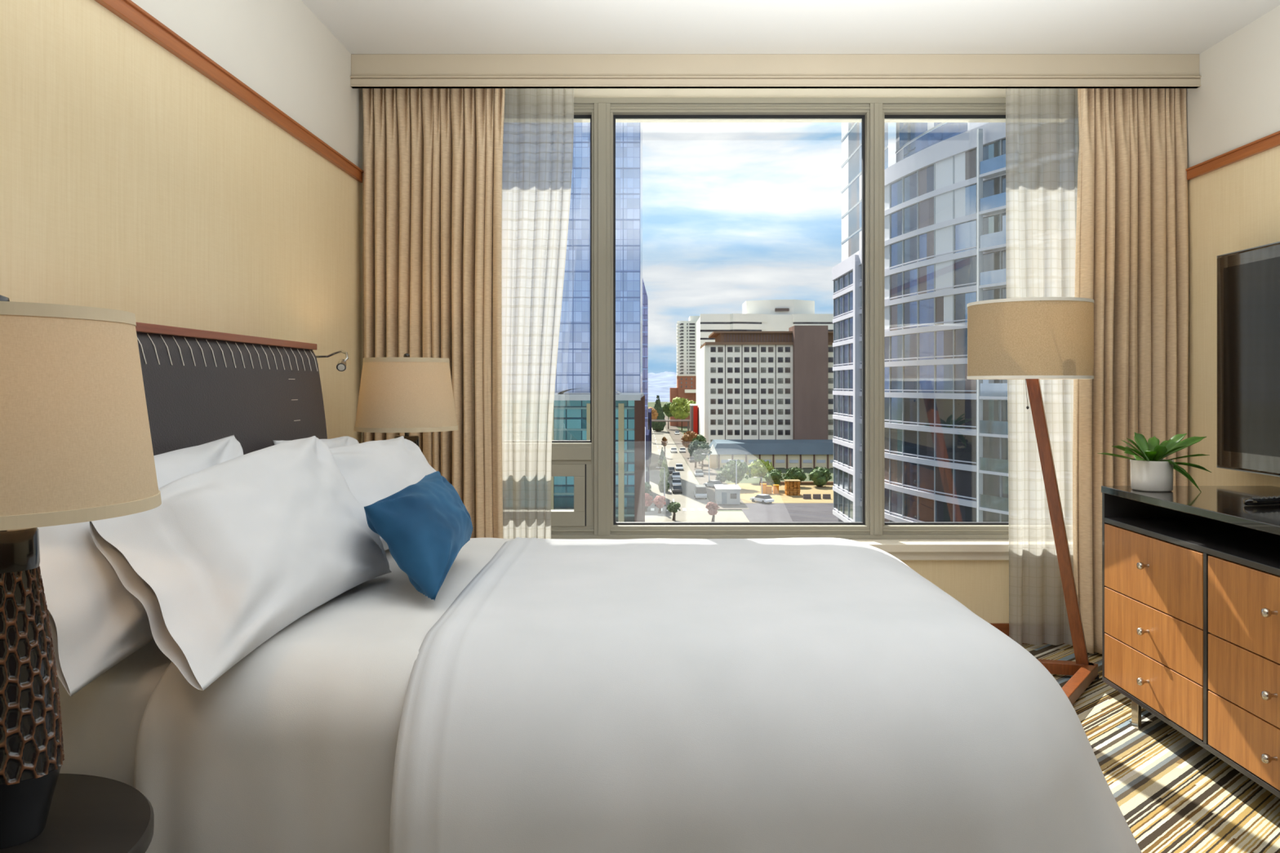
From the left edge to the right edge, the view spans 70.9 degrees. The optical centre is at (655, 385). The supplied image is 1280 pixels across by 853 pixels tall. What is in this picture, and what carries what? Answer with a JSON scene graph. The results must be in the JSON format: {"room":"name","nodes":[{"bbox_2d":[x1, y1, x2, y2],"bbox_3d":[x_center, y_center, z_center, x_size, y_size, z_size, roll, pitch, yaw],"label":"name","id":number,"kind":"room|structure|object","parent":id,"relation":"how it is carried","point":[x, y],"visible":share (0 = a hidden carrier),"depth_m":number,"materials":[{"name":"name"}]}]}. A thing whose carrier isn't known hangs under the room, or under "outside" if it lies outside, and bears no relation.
{"room":"hotel room","nodes":[
{"label":"hotel room","id":0,"kind":"room"},
{"bbox_2d":[0,0,363,443],"bbox_3d":[-1.320,-0.205,1.250,0.100,2.710,6.100,0,0,0],"label":"wall","id":1,"kind":"structure","parent":0,"point":[131,180],"depth_m":2.44,"materials":[{"name":"paint"}]},
{"bbox_2d":[94,0,363,182],"bbox_3d":[-1.258,-0.892,1.080,0.024,0.045,5.560,0,0,0],"label":"trim","id":2,"kind":"structure","parent":1,"relation":"attached to","point":[128,11],"depth_m":2.58,"materials":[{"name":"brown wood"}]},
{"bbox_2d":[350,53,1201,88],"bbox_3d":[0.497,-1.311,3.743,3.535,0.138,0.034,0,0,0],"label":"curtain valance","id":3,"kind":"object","parent":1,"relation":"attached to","point":[367,70],"depth_m":3.74,"materials":[{"name":"beige paint"}]},
{"bbox_2d":[362,88,505,538],"bbox_3d":[-0.946,-0.092,3.834,0.611,2.455,0.125,0,0,0],"label":"curtain","id":4,"kind":"object","parent":3,"relation":"hanging from","point":[433,157],"visible":0.59,"depth_m":3.80,"materials":[{"name":"beige fabric"}]},
{"bbox_2d":[502,88,573,538],"bbox_3d":[-0.526,-0.110,3.914,0.338,2.480,0.039,0,0,0],"label":"sheer curtain","id":5,"kind":"object","parent":3,"relation":"hanging from","point":[539,122],"visible":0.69,"depth_m":3.91,"materials":[{"name":"white fabric"}]},
{"bbox_2d":[1005,88,1079,645],"bbox_3d":[1.717,-0.110,3.913,0.383,2.480,0.041,0,0,0],"label":"sheer curtain","id":6,"kind":"object","parent":3,"relation":"hanging from","point":[1042,133],"visible":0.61,"depth_m":3.91,"materials":[{"name":"white fabric"}]},
{"bbox_2d":[1072,88,1188,653],"bbox_3d":[2.032,-0.092,3.832,0.472,2.455,0.119,0,0,0],"label":"curtain","id":7,"kind":"object","parent":3,"relation":"hanging from","point":[1131,255],"visible":0.71,"depth_m":3.81,"materials":[{"name":"beige fabric"}]},
{"bbox_2d":[648,371,676,402],"bbox_3d":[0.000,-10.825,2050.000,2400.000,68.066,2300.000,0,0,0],"label":"hills","id":8,"kind":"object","parent":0,"point":[660,384],"visible":0.02,"depth_m":1751.92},
{"bbox_2d":[302,0,1279,53],"bbox_3d":[0.497,-1.470,1.250,3.735,0.180,6.100,0,0,0],"label":"ceiling","id":9,"kind":"structure","parent":0,"point":[361,26],"depth_m":3.44,"materials":[{"name":"paint"}]},
{"bbox_2d":[573,88,1008,622],"bbox_3d":[0.497,-0.305,4.230,3.535,2.910,0.460,0,0,0],"label":"wall","id":10,"kind":"structure","parent":0,"point":[982,586],"depth_m":4.10,"materials":[{"name":"paint"}]},
{"bbox_2d":[551,97,1008,539],"bbox_3d":[0.530,-0.302,4.116,2.980,2.005,0.098,0,0,0],"label":"window","id":11,"kind":"structure","parent":10,"relation":"in","point":[592,463],"depth_m":4.08,"materials":[{"name":"paint"}]},
{"bbox_2d":[850,539,1008,559],"bbox_3d":[0.530,0.738,4.032,3.080,0.075,0.175,0,0,0],"label":"trim","id":12,"kind":"structure","parent":10,"relation":"attached to","point":[902,549],"depth_m":3.97,"materials":[{"name":"paint"}]},
{"bbox_2d":[989,622,1064,644],"bbox_3d":[0.497,1.105,3.993,3.535,0.090,0.014,0,0,0],"label":"baseboard","id":13,"kind":"structure","parent":10,"relation":"attached to","point":[1002,627],"depth_m":3.99,"materials":[{"name":"brown wood"}]},
{"bbox_2d":[1020,644,1279,852],"bbox_3d":[0.497,1.210,1.250,3.735,0.120,6.100,0,0,0],"label":"floor","id":14,"kind":"structure","parent":0,"point":[1174,795],"depth_m":2.59,"materials":[{"name":"carpet"}]},
{"bbox_2d":[0,773,154,852],"bbox_3d":[-0.915,0.872,1.125,0.500,0.557,0.500,0,0,0],"label":"bedside table","id":15,"kind":"object","parent":14,"relation":"on","point":[87,814],"visible":0.74,"depth_m":1.23,"materials":[{"name":"brown wood"}]},
{"bbox_2d":[0,294,161,849],"bbox_3d":[-0.862,0.237,1.180,0.372,0.712,0.372,0,0,17],"label":"table lamp","id":16,"kind":"object","parent":15,"relation":"on","point":[76,446],"visible":1,"depth_m":1.14,"materials":[{"name":"beige fabric"}]},
{"bbox_2d":[57,321,327,787],"bbox_3d":[-0.331,0.507,2.154,1.862,1.286,1.615,0,0,0],"label":"bed","id":17,"kind":"object","parent":14,"relation":"on","point":[201,386],"visible":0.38,"depth_m":2.11,"materials":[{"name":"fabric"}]},
{"bbox_2d":[37,435,243,697],"bbox_3d":[-0.943,0.286,1.735,0.229,0.331,0.870,0,0,0],"label":"pillow","id":18,"kind":"object","parent":17,"relation":"on","point":[95,623],"visible":0.25,"depth_m":1.43,"materials":[{"name":"white fabric"}]},
{"bbox_2d":[272,435,359,448],"bbox_3d":[-0.945,0.290,2.580,0.204,0.280,0.681,0,0,0],"label":"pillow","id":19,"kind":"object","parent":17,"relation":"on","point":[345,440],"visible":0.03,"depth_m":2.71,"materials":[{"name":"white fabric"}]},
{"bbox_2d":[315,350,348,371],"bbox_3d":[-1.096,-0.081,2.959,0.203,0.072,0.067,0,0,17],"label":"light","id":20,"kind":"object","parent":17,"relation":"attached to","point":[341,365],"visible":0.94,"depth_m":2.94,"materials":[{"name":"silver metal"}]},
{"bbox_2d":[133,537,530,852],"bbox_3d":[-0.575,0.645,2.048,0.491,0.422,1.288,0,0,0],"label":"sheet","id":21,"kind":"object","parent":17,"relation":"on","point":[291,748],"visible":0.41,"depth_m":1.41,"materials":[{"name":"white fabric"}]},
{"bbox_2d":[89,435,391,690],"bbox_3d":[-0.762,0.285,1.810,0.301,0.323,1.004,0,0,4],"label":"pillow","id":22,"kind":"object","parent":21,"relation":"on","point":[236,551],"visible":0.98,"depth_m":1.56,"materials":[{"name":"white fabric"}]},
{"bbox_2d":[328,435,436,551],"bbox_3d":[-0.748,0.290,2.440,0.272,0.270,0.722,0,0,12],"label":"pillow","id":23,"kind":"object","parent":21,"relation":"on","point":[373,471],"visible":0.34,"depth_m":2.38,"materials":[{"name":"white fabric"}]},
{"bbox_2d":[364,471,472,600],"bbox_3d":[-0.513,0.316,2.035,0.194,0.199,0.620,0,0,0],"label":"cushion","id":24,"kind":"object","parent":21,"relation":"on","point":[424,525],"visible":1,"depth_m":1.85,"materials":[{"name":"blue fabric"}]},
{"bbox_2d":[389,537,1141,852],"bbox_3d":[0.275,0.762,2.016,1.391,0.715,1.471,0,0,0],"label":"duvet","id":25,"kind":"object","parent":17,"relation":"on","point":[782,695],"visible":1,"depth_m":1.39,"materials":[{"name":"white fabric"}]},
{"bbox_2d":[967,297,1098,705],"bbox_3d":[1.415,0.416,3.418,0.450,1.467,0.532,0,0,31],"label":"floor lamp","id":26,"kind":"object","parent":14,"relation":"on","point":[1032,340],"visible":0.94,"depth_m":3.30,"materials":[{"name":"beige fabric"}]},
{"bbox_2d":[1101,485,1279,798],"bbox_3d":[1.870,0.754,2.291,0.640,0.792,1.805,0,0,0],"label":"dresser","id":27,"kind":"object","parent":14,"relation":"on","point":[1191,576],"visible":1,"depth_m":2.68,"materials":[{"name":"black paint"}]},
{"bbox_2d":[1097,432,1211,492],"bbox_3d":[1.708,0.265,3.060,0.391,0.202,0.225,0,0,0],"label":"potted plant","id":28,"kind":"object","parent":27,"relation":"on","point":[1153,473],"visible":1,"depth_m":3.03,"materials":[{"name":"green plant"}]},
{"bbox_2d":[1243,495,1279,505],"bbox_3d":[1.840,0.346,2.691,0.200,0.022,0.048,0,0,-18],"label":"remote control","id":29,"kind":"object","parent":27,"relation":"on","point":[1264,500],"visible":1,"depth_m":2.66,"materials":[{"name":"black plastic"}]},
{"bbox_3d":[-0.940,0.872,3.330,0.500,0.558,0.500,0,0,0],"label":"bedside table","id":30,"kind":"object","parent":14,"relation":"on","visible":0},
{"bbox_2d":[353,353,457,447],"bbox_3d":[-0.925,0.237,3.335,0.372,0.712,0.372,0,0,17],"label":"table lamp","id":31,"kind":"object","parent":30,"relation":"on","point":[406,394],"visible":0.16,"depth_m":3.19,"materials":[{"name":"beige fabric"}]},
{"bbox_2d":[1186,4,1279,487],"bbox_3d":[2.315,-0.205,1.250,0.100,2.710,6.100,0,0,0],"label":"wall","id":32,"kind":"structure","parent":0,"point":[1235,206],"depth_m":3.59,"materials":[{"name":"paint"}]},
{"bbox_2d":[1185,130,1279,180],"bbox_3d":[2.253,-0.892,1.080,0.024,0.045,5.560,0,0,0],"label":"trim","id":33,"kind":"structure","parent":32,"relation":"attached to","point":[1270,141],"depth_m":3.48,"materials":[{"name":"brown wood"}]},
{"bbox_2d":[1217,241,1279,476],"bbox_3d":[2.207,-0.090,2.739,0.117,0.814,1.425,0,0,0],"label":"television","id":34,"kind":"object","parent":32,"relation":"attached to","point":[1248,280],"visible":1,"depth_m":3.25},
{"label":"outside","id":35,"kind":"structure","parent":0,"visible":0},
{"bbox_2d":[648,401,833,511],"bbox_3d":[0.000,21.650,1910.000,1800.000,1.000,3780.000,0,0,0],"label":"ground","id":36,"kind":"structure","parent":35,"point":[753,480],"depth_m":216.09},
{"bbox_2d":[551,387,644,522],"bbox_3d":[-21.765,10.722,99.000,40.870,20.857,22.800,0,0,0],"label":"glass building","id":37,"kind":"structure","parent":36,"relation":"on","point":[571,411],"depth_m":87.99,"materials":[{"name":"teal glass"}]},
{"bbox_2d":[554,122,642,392],"bbox_3d":[-23.532,-31.350,128.940,43.036,105.000,22.120,0,0,0],"label":"glass tower","id":38,"kind":"structure","parent":36,"relation":"on","point":[573,361],"depth_m":118.00,"materials":[{"name":"blue glass"}]},
{"bbox_2d":[642,278,648,429],"bbox_3d":[-4.647,-4.292,225.950,5.373,50.883,12.100,0,0,0],"label":"glass building","id":39,"kind":"structure","parent":36,"relation":"on","point":[645,300],"depth_m":219.97,"materials":[{"name":"glass"}]},
{"bbox_2d":[644,426,649,483],"bbox_3d":[-7.630,14.285,169.300,12.739,13.730,21.400,0,0,0],"label":"building","id":40,"kind":"structure","parent":36,"relation":"on","point":[646,431],"depth_m":160.00,"materials":[{"name":"white concrete"}]},
{"bbox_2d":[644,481,651,508],"bbox_3d":[-1.604,18.888,154.055,1.712,4.558,1.661,0,0,0],"label":"tree","id":41,"kind":"object","parent":36,"relation":"on","point":[647,486],"visible":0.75,"depth_m":153.60,"materials":[{"name":"green plant"}]},
{"bbox_2d":[644,493,653,511],"bbox_3d":[-1.686,19.595,150.044,2.698,3.165,2.599,0,0,0],"label":"tree","id":42,"kind":"object","parent":36,"relation":"on","point":[648,499],"visible":0.62,"depth_m":149.50,"materials":[{"name":"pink plant"}]},
{"bbox_2d":[648,408,651,464],"bbox_3d":[-8.655,14.211,259.800,14.691,13.877,40.400,0,0,0],"label":"building","id":43,"kind":"structure","parent":36,"relation":"on","point":[649,409],"depth_m":240.01,"materials":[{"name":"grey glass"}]},
{"bbox_2d":[648,407,657,420],"bbox_3d":[-2.185,15.431,399.882,6.821,11.452,6.849,0,0,0],"label":"tree","id":44,"kind":"object","parent":36,"relation":"on","point":[654,412],"visible":0.53,"depth_m":397.35,"materials":[{"name":"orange plant"}]},
{"bbox_2d":[651,395,666,431],"bbox_3d":[1.038,13.016,409.984,7.274,16.892,7.390,0,0,0],"label":"tree","id":45,"kind":"object","parent":36,"relation":"on","point":[656,426],"visible":0.79,"depth_m":408.17,"materials":[{"name":"green plant"}]},
{"bbox_2d":[657,447,665,468],"bbox_3d":[1.642,18.407,225.011,2.340,5.649,2.390,0,0,0],"label":"tree","id":46,"kind":"object","parent":36,"relation":"on","point":[661,458],"visible":0.73,"depth_m":224.48,"materials":[{"name":"green plant"}]},
{"bbox_2d":[657,469,670,492],"bbox_3d":[1.649,19.014,177.950,2.402,4.817,2.318,0,0,0],"label":"tree","id":47,"kind":"object","parent":36,"relation":"on","point":[660,485],"visible":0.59,"depth_m":177.45,"materials":[{"name":"green plant"}]},
{"bbox_2d":[659,456,669,478],"bbox_3d":[1.903,18.522,200.054,2.186,5.506,2.373,0,0,0],"label":"tree","id":48,"kind":"object","parent":36,"relation":"on","point":[664,466],"visible":0.82,"depth_m":199.51,"materials":[{"name":"green plant"}]},
{"bbox_2d":[661,436,667,455],"bbox_3d":[2.514,18.081,261.984,2.019,6.162,2.046,0,0,0],"label":"tree","id":49,"kind":"object","parent":36,"relation":"on","point":[664,443],"visible":1,"depth_m":261.74,"materials":[{"name":"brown plant"}]},
{"bbox_2d":[662,402,672,429],"bbox_3d":[6.103,14.597,430.090,7.247,13.117,7.278,0,0,0],"label":"tree","id":50,"kind":"object","parent":36,"relation":"on","point":[665,407],"visible":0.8,"depth_m":428.38,"materials":[{"name":"green plant"}]},
{"bbox_2d":[651,420,689,431],"bbox_3d":[4.600,16.895,330.500,16.000,8.510,3.000,0,0,0],"label":"footbridge","id":51,"kind":"object","parent":36,"relation":"on","point":[687,421],"visible":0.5,"depth_m":329.01,"materials":[{"name":"metal"}]},
{"bbox_2d":[647,426,710,511],"bbox_3d":[0.000,21.100,340.000,23.280,0.001,560.000,0,0,0],"label":"street","id":52,"kind":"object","parent":36,"relation":"on","point":[686,500],"visible":0.2,"depth_m":202.40,"materials":[{"name":"grey asphalt"}]},
{"bbox_2d":[656,466,665,497],"bbox_3d":[0.894,18.223,167.840,1.730,5.854,0.580,0,0,0],"label":"street light","id":53,"kind":"object","parent":52,"relation":"on","point":[656,467],"visible":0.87,"depth_m":167.92,"materials":[{"name":"metal"}]},
{"bbox_2d":[667,466,675,472],"bbox_3d":[3.656,20.336,215.417,1.870,1.492,4.500,0,0,-1],"label":"car","id":54,"kind":"object","parent":52,"relation":"on","point":[671,469],"visible":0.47,"depth_m":213.62,"materials":[{"name":"grey metal"}]},
{"bbox_2d":[670,447,676,453],"bbox_3d":[5.629,20.336,281.431,1.870,1.492,4.500,0,0,-1],"label":"car","id":55,"kind":"object","parent":52,"relation":"on","point":[673,449],"visible":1,"depth_m":279.81,"materials":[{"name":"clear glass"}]},
{"bbox_2d":[671,471,680,479],"bbox_3d":[4.550,20.336,202.892,1.870,1.492,4.500,0,0,-1],"label":"car","id":56,"kind":"object","parent":52,"relation":"on","point":[674,474],"visible":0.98,"depth_m":201.22,"materials":[{"name":"white metal"}]},
{"bbox_2d":[671,478,681,486],"bbox_3d":[4.321,20.336,187.621,1.870,1.492,4.500,0,0,-1],"label":"car","id":57,"kind":"object","parent":52,"relation":"on","point":[675,481],"visible":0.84,"depth_m":186.10,"materials":[{"name":"grey metal"}]},
{"bbox_2d":[671,484,682,493],"bbox_3d":[4.166,20.336,176.250,1.870,1.492,4.500,0,0,-1],"label":"car","id":58,"kind":"object","parent":52,"relation":"on","point":[676,488],"visible":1,"depth_m":174.53,"materials":[{"name":"grey metal"}]},
{"bbox_2d":[650,430,707,511],"bbox_3d":[3.146,21.070,326.250,12.108,0.040,351.500,0,0,0],"label":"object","id":59,"kind":"object","parent":52,"relation":"on","point":[651,509],"visible":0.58,"depth_m":152.17,"materials":[{"name":"paint"}]},
{"bbox_2d":[675,463,683,470],"bbox_3d":[5.830,20.336,223.702,1.870,1.492,4.500,0,0,-1],"label":"car","id":60,"kind":"object","parent":52,"relation":"on","point":[678,466],"visible":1,"depth_m":221.97,"materials":[{"name":"white metal"}]},
{"bbox_2d":[679,447,685,452],"bbox_3d":[8.358,20.336,281.431,1.870,1.492,4.500,0,0,-1],"label":"car","id":61,"kind":"object","parent":52,"relation":"on","point":[682,449],"visible":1,"depth_m":279.78,"materials":[{"name":"white metal"}]},
{"bbox_2d":[693,484,706,498],"bbox_3d":[8.338,19.911,167.776,2.120,2.342,5.400,0,0,-1],"label":"van","id":62,"kind":"object","parent":52,"relation":"on","point":[700,491],"visible":1,"depth_m":165.24,"materials":[{"name":"silver metal"}]},
{"bbox_2d":[669,396,688,430],"bbox_3d":[12.470,13.353,420.269,12.330,15.604,11.629,0,0,0],"label":"tree","id":63,"kind":"object","parent":36,"relation":"on","point":[677,406],"visible":0.85,"depth_m":418.15,"materials":[{"name":"green plant"}]},
{"bbox_2d":[670,374,696,426],"bbox_3d":[15.612,7.996,469.500,16.170,26.308,31.000,0,0,0],"label":"brick building","id":64,"kind":"structure","parent":36,"relation":"on","point":[686,388],"depth_m":460.04,"materials":[{"name":"red brick"}]},
{"bbox_2d":[676,315,700,374],"bbox_3d":[18.727,-8.819,511.700,14.061,59.938,26.600,0,0,0],"label":"apartment tower","id":65,"kind":"structure","parent":36,"relation":"on","point":[686,330],"depth_m":499.98,"materials":[{"name":"white concrete"}]},
{"bbox_2d":[680,431,698,456],"bbox_3d":[10.174,17.187,261.894,5.727,7.947,5.646,0,0,0],"label":"tree","id":66,"kind":"object","parent":36,"relation":"on","point":[686,438],"visible":0.79,"depth_m":260.75,"materials":[{"name":"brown plant"}]},
{"bbox_2d":[683,400,696,415],"bbox_3d":[16.513,13.954,400.013,8.898,14.402,9.008,0,0,0],"label":"tree","id":67,"kind":"object","parent":36,"relation":"on","point":[686,406],"visible":0.27,"depth_m":399.05,"materials":[{"name":"green plant"}]},
{"bbox_2d":[689,404,697,435],"bbox_3d":[14.180,14.175,335.850,2.560,13.950,12.300,0,0,0],"label":"building","id":68,"kind":"structure","parent":36,"relation":"on","point":[693,407],"depth_m":329.98,"materials":[{"name":"red concrete"}]},
{"bbox_2d":[687,440,702,467],"bbox_3d":[10.132,17.518,228.007,4.249,7.285,4.373,0,0,0],"label":"tree","id":69,"kind":"object","parent":36,"relation":"on","point":[695,442],"visible":0.59,"depth_m":227.18,"materials":[{"name":"green plant"}]},
{"bbox_2d":[644,511,750,522],"bbox_3d":[0.000,21.115,136.000,120.000,0.050,28.000,0,0,0],"label":"street","id":70,"kind":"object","parent":36,"relation":"on","point":[650,516],"visible":0.07,"depth_m":143.49,"materials":[{"name":"concrete"}]},
{"bbox_2d":[653,495,665,513],"bbox_3d":[0.608,19.691,147.982,2.049,2.974,2.040,0,0,0],"label":"tree","id":71,"kind":"object","parent":70,"relation":"on","point":[659,500],"visible":1,"depth_m":147.43,"materials":[{"name":"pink plant"}]},
{"bbox_2d":[666,502,680,520],"bbox_3d":[2.795,19.671,140.030,2.228,3.013,2.252,0,0,0],"label":"tree","id":72,"kind":"object","parent":70,"relation":"on","point":[673,507],"visible":1,"depth_m":139.52,"materials":[{"name":"green plant"}]},
{"bbox_2d":[705,502,719,522],"bbox_3d":[8.745,19.561,138.010,2.230,3.229,2.282,0,0,0],"label":"tree","id":73,"kind":"object","parent":70,"relation":"on","point":[712,508],"visible":1,"depth_m":137.56,"materials":[{"name":"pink plant"}]},
{"bbox_2d":[690,434,708,463],"bbox_3d":[11.636,17.174,240.144,5.132,7.972,5.591,0,0,0],"label":"tree","id":74,"kind":"object","parent":36,"relation":"on","point":[700,437],"visible":0.3,"depth_m":239.36,"materials":[{"name":"green plant"}]},
{"bbox_2d":[692,443,711,470],"bbox_3d":[11.215,17.615,218.109,4.915,7.093,5.082,0,0,0],"label":"tree","id":75,"kind":"object","parent":36,"relation":"on","point":[700,452],"visible":0.98,"depth_m":216.88,"materials":[{"name":"green plant"}]},
{"bbox_2d":[706,453,709,480],"bbox_3d":[10.550,17.797,189.840,1.730,6.706,0.580,0,0,0],"label":"street light","id":76,"kind":"object","parent":36,"relation":"on","point":[706,454],"visible":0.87,"depth_m":189.91,"materials":[{"name":"metal"}]},
{"bbox_2d":[715,472,726,483],"bbox_3d":[13.994,19.984,192.021,2.636,2.418,2.627,0,0,0],"label":"tree","id":77,"kind":"object","parent":36,"relation":"on","point":[718,477],"visible":0.76,"depth_m":191.30,"materials":[{"name":"green plant"}]},
{"bbox_2d":[728,459,737,484],"bbox_3d":[14.334,17.510,167.840,1.730,7.279,0.580,0,0,0],"label":"street light","id":78,"kind":"object","parent":36,"relation":"on","point":[728,460],"visible":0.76,"depth_m":167.96,"materials":[{"name":"metal"}]},
{"bbox_2d":[720,459,751,484],"bbox_3d":[16.219,18.122,182.076,6.459,6.089,6.363,0,0,0],"label":"tree","id":79,"kind":"object","parent":36,"relation":"on","point":[728,471],"visible":0.84,"depth_m":180.86,"materials":[{"name":"green plant"}]},
{"bbox_2d":[746,458,774,481],"bbox_3d":[22.493,18.523,192.865,6.556,5.295,6.381,0,0,0],"label":"tree","id":80,"kind":"object","parent":36,"relation":"on","point":[759,468],"visible":0.72,"depth_m":191.49,"materials":[{"name":"green plant"}]},
{"bbox_2d":[696,299,833,435],"bbox_3d":[41.316,-4.455,331.204,51.622,51.211,41.592,0,0,0],"label":"banded building","id":81,"kind":"structure","parent":36,"relation":"on","point":[766,315],"depth_m":313.03,"materials":[{"name":"white concrete"}]},
{"bbox_2d":[774,308,789,311],"bbox_3d":[44.302,-26.473,315.200,4.764,0.970,1.600,0,0,0],"label":"vent","id":82,"kind":"object","parent":81,"relation":"attached to","point":[775,309],"depth_m":314.41,"materials":[{"name":"grey metal"}]},
{"bbox_2d":[700,325,833,457],"bbox_3d":[33.958,2.026,273.500,39.236,38.247,33.000,0,0,0],"label":"office block","id":83,"kind":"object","parent":36,"relation":"on","point":[755,385],"visible":0.94,"depth_m":259.95,"materials":[{"name":"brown concrete"}]},
{"bbox_2d":[708,440,833,468],"bbox_3d":[31.712,18.378,237.400,36.616,6.909,21.200,0,0,0],"label":"podium building","id":84,"kind":"structure","parent":36,"relation":"on","point":[783,454],"depth_m":228.01,"materials":[{"name":"stone"}]},
{"bbox_2d":[764,469,785,485],"bbox_3d":[23.842,19.014,179.875,4.094,4.313,4.501,0,0,0],"label":"tree","id":85,"kind":"object","parent":36,"relation":"on","point":[773,477],"visible":0.96,"depth_m":178.79,"materials":[{"name":"green plant"}]},
{"bbox_2d":[727,483,833,502],"bbox_3d":[41.750,21.040,176.000,56.500,0.060,32.000,0,0,0],"label":"plaza","id":86,"kind":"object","parent":36,"relation":"on","point":[748,491],"depth_m":174.19,"materials":[{"name":"beige concrete"}]},
{"bbox_2d":[750,493,773,503],"bbox_3d":[19.006,20.336,160.818,1.870,1.492,4.500,0,0,-35],"label":"car","id":87,"kind":"object","parent":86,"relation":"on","point":[763,498],"visible":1,"depth_m":159.76,"materials":[{"name":"white metal"}]},
{"bbox_2d":[760,483,766,493],"bbox_3d":[20.880,20.070,174.000,1.100,1.880,1.200,0,0,0],"label":"crate","id":88,"kind":"object","parent":86,"relation":"on","point":[764,485],"visible":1,"depth_m":173.51,"materials":[{"name":"orange wood"}]},
{"bbox_2d":[766,485,772,493],"bbox_3d":[21.934,20.270,174.000,1.100,1.480,1.200,0,0,0],"label":"crate","id":89,"kind":"object","parent":86,"relation":"on","point":[769,488],"visible":1,"depth_m":173.51,"materials":[{"name":"orange wood"}]},
{"bbox_2d":[773,484,779,493],"bbox_3d":[23.306,20.170,174.000,1.100,1.680,1.200,0,0,0],"label":"crate","id":90,"kind":"object","parent":86,"relation":"on","point":[775,487],"visible":1,"depth_m":173.51,"materials":[{"name":"orange wood"}]},
{"bbox_2d":[783,479,800,495],"bbox_3d":[26.115,19.610,171.950,2.900,2.800,2.700,0,0,0],"label":"stack","id":91,"kind":"object","parent":86,"relation":"on","point":[792,486],"visible":1,"depth_m":170.94,"materials":[{"name":"orange wood"}]},
{"bbox_2d":[803,493,811,498],"bbox_3d":[27.968,20.590,166.000,1.409,0.880,0.800,0,0,0],"label":"barrier","id":92,"kind":"object","parent":86,"relation":"on","point":[805,495],"visible":1,"depth_m":165.76,"materials":[{"name":"grey concrete"}]},
{"bbox_2d":[813,493,821,498],"bbox_3d":[29.779,20.590,166.000,1.408,0.880,0.800,0,0,0],"label":"barrier","id":93,"kind":"object","parent":86,"relation":"on","point":[815,495],"visible":1,"depth_m":165.76,"materials":[{"name":"grey concrete"}]},
{"bbox_2d":[822,493,831,498],"bbox_3d":[31.590,20.590,166.000,1.408,0.880,0.800,0,0,0],"label":"barrier","id":94,"kind":"object","parent":86,"relation":"on","point":[824,495],"visible":1,"depth_m":165.76,"materials":[{"name":"grey concrete"}]},
{"bbox_2d":[782,466,806,482],"bbox_3d":[28.790,19.027,185.936,4.998,4.296,4.728,0,0,0],"label":"tree","id":95,"kind":"object","parent":36,"relation":"on","point":[794,473],"visible":0.7,"depth_m":184.79,"materials":[{"name":"green plant"}]},
{"bbox_2d":[759,481,833,484],"bbox_3d":[31.271,20.770,189.500,18.785,0.761,1.000,0,0,0],"label":"wall","id":96,"kind":"structure","parent":36,"relation":"on","point":[766,482],"depth_m":188.98,"materials":[{"name":"beige concrete"}]},
{"bbox_2d":[808,466,831,486],"bbox_3d":[34.106,19.008,186.034,5.065,4.334,5.725,0,0,0],"label":"tree","id":97,"kind":"object","parent":36,"relation":"on","point":[820,476],"visible":1,"depth_m":184.38,"materials":[{"name":"green plant"}]},
{"bbox_2d":[831,122,1008,522],"bbox_3d":[30.052,-19.200,84.658,16.301,80.700,56.783,0,0,0],"label":"curved glass building","id":98,"kind":"structure","parent":36,"relation":"on","point":[946,432],"depth_m":80.96,"materials":[{"name":"glass"}]},
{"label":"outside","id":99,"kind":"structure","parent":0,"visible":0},
{"bbox_2d":[741,502,838,522],"bbox_3d":[37.250,21.050,139.000,45.500,0.040,42.000,0,0,0],"label":"parking lot","id":100,"kind":"structure","parent":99,"point":[757,512],"depth_m":147.65,"materials":[{"name":"grey asphalt"}]},
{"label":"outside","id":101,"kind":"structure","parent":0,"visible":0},
{"bbox_2d":[664,415,749,509],"bbox_3d":[-0.828,21.000,386.000,33.424,0.001,468.000,0,0,0],"label":"pavement","id":102,"kind":"structure","parent":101,"point":[710,491],"depth_m":220.73,"materials":[{"name":"beige concrete"}]},
{"bbox_2d":[688,456,694,462],"bbox_3d":[10.128,20.336,245.757,1.870,1.492,4.500,0,0,-1],"label":"car","id":103,"kind":"object","parent":102,"relation":"on","point":[691,459],"visible":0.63,"depth_m":243.97,"materials":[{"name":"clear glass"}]},
{"bbox_2d":[693,469,703,476],"bbox_3d":[9.946,20.336,207.723,1.870,1.492,4.500,0,0,-1],"label":"car","id":104,"kind":"object","parent":102,"relation":"on","point":[697,472],"visible":1,"depth_m":206.14,"materials":[{"name":"silver metal"}]},
{"bbox_2d":[703,480,723,488],"bbox_3d":[11.862,20.336,184.643,1.870,1.492,4.500,0,0,-35],"label":"car","id":105,"kind":"object","parent":102,"relation":"on","point":[710,483],"visible":0.63,"depth_m":183.71,"materials":[{"name":"silver metal"}]},
{"bbox_2d":[714,484,741,504],"bbox_3d":[12.736,19.475,160.000,4.300,2.750,6.400,0,0,0],"label":"cabin","id":106,"kind":"object","parent":102,"relation":"on","point":[724,494],"visible":1,"depth_m":157.02,"materials":[{"name":"silver metal"}]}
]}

